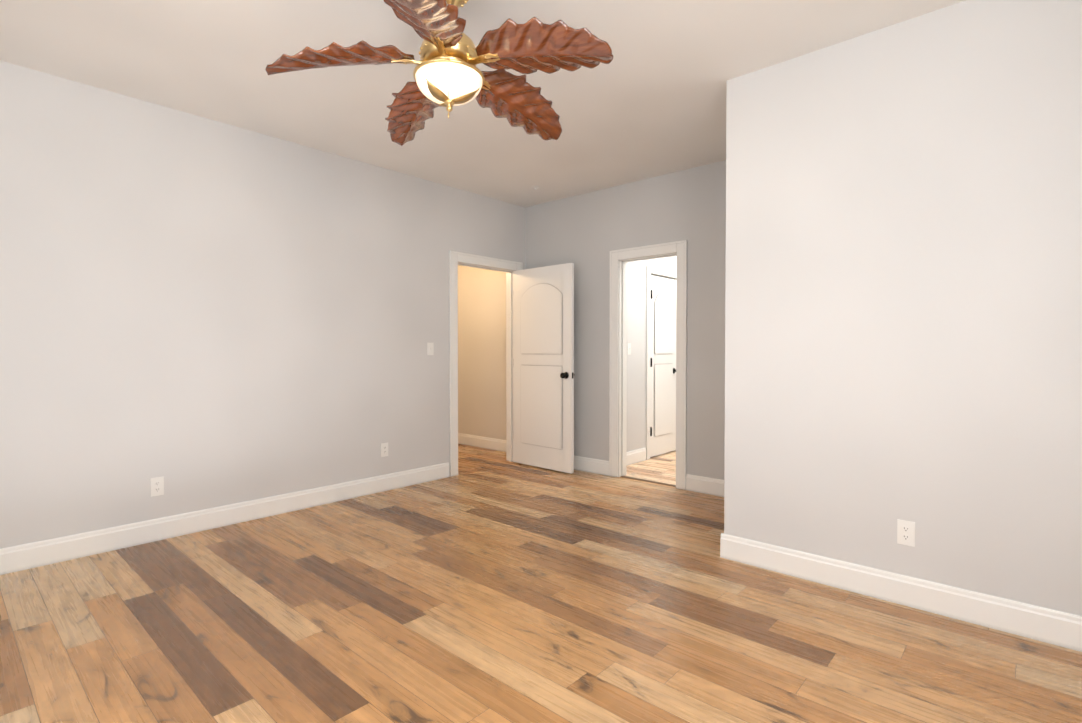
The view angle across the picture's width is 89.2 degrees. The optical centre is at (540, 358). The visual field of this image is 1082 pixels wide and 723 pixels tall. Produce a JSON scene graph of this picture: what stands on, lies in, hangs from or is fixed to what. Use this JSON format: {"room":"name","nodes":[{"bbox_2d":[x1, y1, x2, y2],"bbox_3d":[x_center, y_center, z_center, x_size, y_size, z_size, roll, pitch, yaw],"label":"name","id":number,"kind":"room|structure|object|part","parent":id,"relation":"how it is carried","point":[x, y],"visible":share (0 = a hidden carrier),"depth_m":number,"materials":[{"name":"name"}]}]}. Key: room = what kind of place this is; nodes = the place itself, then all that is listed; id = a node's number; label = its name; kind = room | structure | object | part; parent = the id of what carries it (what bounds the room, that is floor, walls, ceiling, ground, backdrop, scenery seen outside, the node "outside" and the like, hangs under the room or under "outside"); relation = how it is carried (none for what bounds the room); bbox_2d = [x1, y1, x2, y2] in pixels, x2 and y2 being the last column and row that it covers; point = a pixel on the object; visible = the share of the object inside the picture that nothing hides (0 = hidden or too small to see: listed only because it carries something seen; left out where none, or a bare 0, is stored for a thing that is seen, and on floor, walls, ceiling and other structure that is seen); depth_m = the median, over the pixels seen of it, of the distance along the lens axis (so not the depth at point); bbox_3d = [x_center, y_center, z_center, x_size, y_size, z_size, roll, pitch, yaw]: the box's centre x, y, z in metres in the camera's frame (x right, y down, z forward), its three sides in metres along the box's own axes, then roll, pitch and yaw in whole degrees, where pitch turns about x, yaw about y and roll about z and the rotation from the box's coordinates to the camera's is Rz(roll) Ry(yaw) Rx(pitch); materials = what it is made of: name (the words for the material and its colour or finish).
{"room":"empty bedroom","nodes":[
{"label":"empty bedroom","id":0,"kind":"room"},
{"bbox_2d":[0,61,524,548],"bbox_3d":[-1.903,-0.234,4.114,0.120,2.740,5.690,1,1,42],"label":"wall","id":1,"kind":"structure","parent":0,"point":[198,313],"depth_m":3.63,"materials":[{"name":"paint"}]},
{"bbox_2d":[150,476,163,496],"bbox_3d":[-2.419,0.807,3.458,0.008,0.115,0.070,1,1,42],"label":"electrical outlet","id":2,"kind":"object","parent":1,"relation":"attached to","point":[157,485],"visible":1,"depth_m":3.46,"materials":[{"name":"white plastic"}]},
{"bbox_2d":[0,462,448,574],"bbox_3d":[-2.260,1.075,3.633,0.016,0.138,4.166,1,1,42],"label":"baseboard","id":3,"kind":"structure","parent":1,"relation":"attached to","point":[16,558],"depth_m":3.60,"materials":[{"name":"white wood"}]},
{"bbox_2d":[381,443,387,456],"bbox_3d":[-1.331,0.777,4.672,0.008,0.115,0.070,1,1,42],"label":"electrical outlet","id":4,"kind":"object","parent":1,"relation":"attached to","point":[384,449],"visible":1,"depth_m":4.67,"materials":[{"name":"white plastic"}]},
{"bbox_2d":[427,343,433,354],"bbox_3d":[-1.007,-0.088,5.012,0.019,0.115,0.070,1,1,42],"label":"light switch","id":5,"kind":"object","parent":1,"relation":"attached to","point":[430,348],"visible":1,"depth_m":5.01,"materials":[{"name":"white plastic"}]},
{"bbox_2d":[449,250,522,476],"bbox_3d":[-0.585,0.044,5.590,0.162,2.136,0.982,1,1,42],"label":"door frame","id":6,"kind":"structure","parent":1,"relation":"attached to","point":[455,257],"depth_m":5.32,"materials":[{"name":"white wood"}]},
{"bbox_2d":[513,263,573,473],"bbox_3d":[0.013,0.091,5.535,0.800,2.020,0.050,1,1,43],"label":"door","id":7,"kind":"structure","parent":1,"relation":"in","point":[543,320],"depth_m":5.48,"materials":[{"name":"white wood"}]},
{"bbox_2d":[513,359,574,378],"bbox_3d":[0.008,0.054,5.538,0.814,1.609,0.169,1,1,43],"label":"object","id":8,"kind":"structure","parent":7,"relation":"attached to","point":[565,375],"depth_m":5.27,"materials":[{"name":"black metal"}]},
{"bbox_2d":[458,265,505,439],"bbox_3d":[-0.797,-0.278,6.861,1.901,2.740,0.120,1,1,42],"label":"wall","id":9,"kind":"structure","parent":0,"point":[481,352],"depth_m":6.72,"materials":[{"name":"paint"}]},
{"bbox_2d":[458,433,505,451],"bbox_3d":[-0.786,1.024,6.782,1.750,0.138,0.016,1,1,42],"label":"baseboard","id":10,"kind":"structure","parent":9,"relation":"attached to","point":[483,442],"depth_m":6.69,"materials":[{"name":"white wood"}]},
{"bbox_2d":[0,0,964,207],"bbox_3d":[0.014,-1.649,3.817,7.140,0.100,7.840,1,1,42],"label":"ceiling","id":11,"kind":"structure","parent":0,"point":[649,100],"depth_m":3.02,"materials":[{"name":"paint"}]},
{"bbox_2d":[266,0,613,145],"bbox_3d":[-0.342,-1.268,2.321,1.342,0.615,1.284,1,1,42],"label":"fan","id":12,"kind":"object","parent":11,"relation":"hanging from","point":[448,74],"visible":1,"depth_m":2.17,"materials":[{"name":"brown wood"}]},
{"bbox_3d":[-0.787,-1.183,2.171,0.561,0.162,0.271,0,1,-15],"label":"blade","id":13,"kind":"part","parent":12,"relation":"part of","materials":[{"name":"brown wood"}]},
{"bbox_3d":[-0.608,-1.190,2.631,0.272,0.162,0.561,-1,1,-33],"label":"blade","id":14,"kind":"part","parent":12,"relation":"part of","materials":[{"name":"brown wood"}]},
{"bbox_3d":[-0.405,-1.178,1.858,0.271,0.162,0.561,0,1,3],"label":"blade","id":15,"kind":"part","parent":12,"relation":"part of","materials":[{"name":"brown wood"}]},
{"bbox_3d":[-0.381,-1.117,2.279,0.276,0.098,0.276,1,1,42],"label":"lamp shade","id":16,"kind":"part","parent":12,"relation":"part of","materials":[{"name":"white glass"}]},
{"bbox_3d":[-0.115,-1.190,2.603,0.271,0.162,0.561,1,1,39],"label":"blade","id":17,"kind":"part","parent":12,"relation":"part of","materials":[{"name":"brown wood"}]},
{"bbox_3d":[0.010,-1.182,2.125,0.561,0.162,0.271,0,1,21],"label":"blade","id":18,"kind":"part","parent":12,"relation":"part of","materials":[{"name":"brown wood"}]},
{"bbox_2d":[0,444,1081,722],"bbox_3d":[0.014,1.167,3.863,7.140,0.067,7.840,1,1,42],"label":"floor","id":19,"kind":"structure","parent":0,"point":[486,587],"depth_m":2.36,"materials":[{"name":"brown wood"}]},
{"bbox_2d":[720,533,1081,651],"bbox_3d":[1.867,1.094,2.447,2.211,0.138,0.016,1,1,42],"label":"baseboard","id":20,"kind":"structure","parent":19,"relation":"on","point":[1050,626],"depth_m":2.55,"materials":[{"name":"white wood"}]},
{"bbox_2d":[525,160,725,479],"bbox_3d":[0.908,-0.249,5.075,2.785,2.740,0.120,1,1,42],"label":"wall","id":21,"kind":"structure","parent":0,"point":[586,233],"depth_m":4.95,"materials":[{"name":"paint"}]},
{"bbox_2d":[574,455,608,475],"bbox_3d":[0.235,1.044,5.593,1.117,0.138,0.036,1,1,42],"label":"baseboard","id":22,"kind":"structure","parent":21,"relation":"attached to","point":[597,466],"depth_m":5.36,"materials":[{"name":"white wood"}]},
{"bbox_2d":[609,240,686,489],"bbox_3d":[0.995,0.054,5.001,0.788,2.136,0.162,1,1,42],"label":"door frame","id":23,"kind":"structure","parent":21,"relation":"attached to","point":[678,247],"depth_m":5.14,"materials":[{"name":"white wood"}]},
{"bbox_2d":[686,474,723,496],"bbox_3d":[1.562,1.063,4.418,0.857,0.138,0.016,1,1,42],"label":"baseboard","id":24,"kind":"structure","parent":21,"relation":"attached to","point":[700,484],"depth_m":4.58,"materials":[{"name":"white wood"}]},
{"bbox_2d":[627,256,676,451],"bbox_3d":[1.370,-0.269,6.314,0.120,2.740,2.345,1,1,42],"label":"wall","id":25,"kind":"structure","parent":0,"point":[636,357],"depth_m":5.84,"materials":[{"name":"paint"}]},
{"bbox_2d":[627,343,630,354],"bbox_3d":[0.923,-0.100,5.713,0.019,0.115,0.070,1,1,42],"label":"light switch","id":26,"kind":"object","parent":25,"relation":"attached to","point":[628,348],"visible":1,"depth_m":5.71,"materials":[{"name":"white plastic"}]},
{"bbox_2d":[626,448,645,465],"bbox_3d":[0.890,1.042,5.696,0.016,0.138,0.749,1,1,42],"label":"baseboard","id":27,"kind":"structure","parent":25,"relation":"attached to","point":[636,456],"depth_m":5.80,"materials":[{"name":"white wood"}]},
{"bbox_2d":[646,266,676,459],"bbox_3d":[1.354,0.044,6.301,0.162,2.114,0.772,1,1,42],"label":"door frame","id":28,"kind":"structure","parent":25,"relation":"attached to","point":[659,271],"depth_m":5.99,"materials":[{"name":"white wood"}]},
{"bbox_2d":[650,275,676,456],"bbox_3d":[1.385,0.083,6.274,0.050,2.013,0.612,1,1,42],"label":"door","id":29,"kind":"structure","parent":25,"relation":"in","point":[663,375],"depth_m":6.25,"materials":[{"name":"white wood"}]},
{"bbox_2d":[650,290,675,435],"bbox_3d":[1.382,0.046,6.269,0.169,1.602,0.626,1,1,42],"label":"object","id":30,"kind":"structure","parent":29,"relation":"attached to","point":[674,370],"depth_m":6.02,"materials":[{"name":"black metal"}]},
{"bbox_2d":[724,0,1081,615],"bbox_3d":[3.175,-0.228,3.769,2.335,2.740,3.729,1,1,42],"label":"wall","id":31,"kind":"structure","parent":0,"point":[903,314],"depth_m":2.54,"materials":[{"name":"paint"}]},
{"bbox_2d":[897,519,914,546],"bbox_3d":[1.718,0.821,2.582,0.070,0.115,0.008,1,1,42],"label":"electrical outlet","id":32,"kind":"object","parent":31,"relation":"attached to","point":[905,532],"visible":1,"depth_m":2.58,"materials":[{"name":"white plastic"}]}
]}

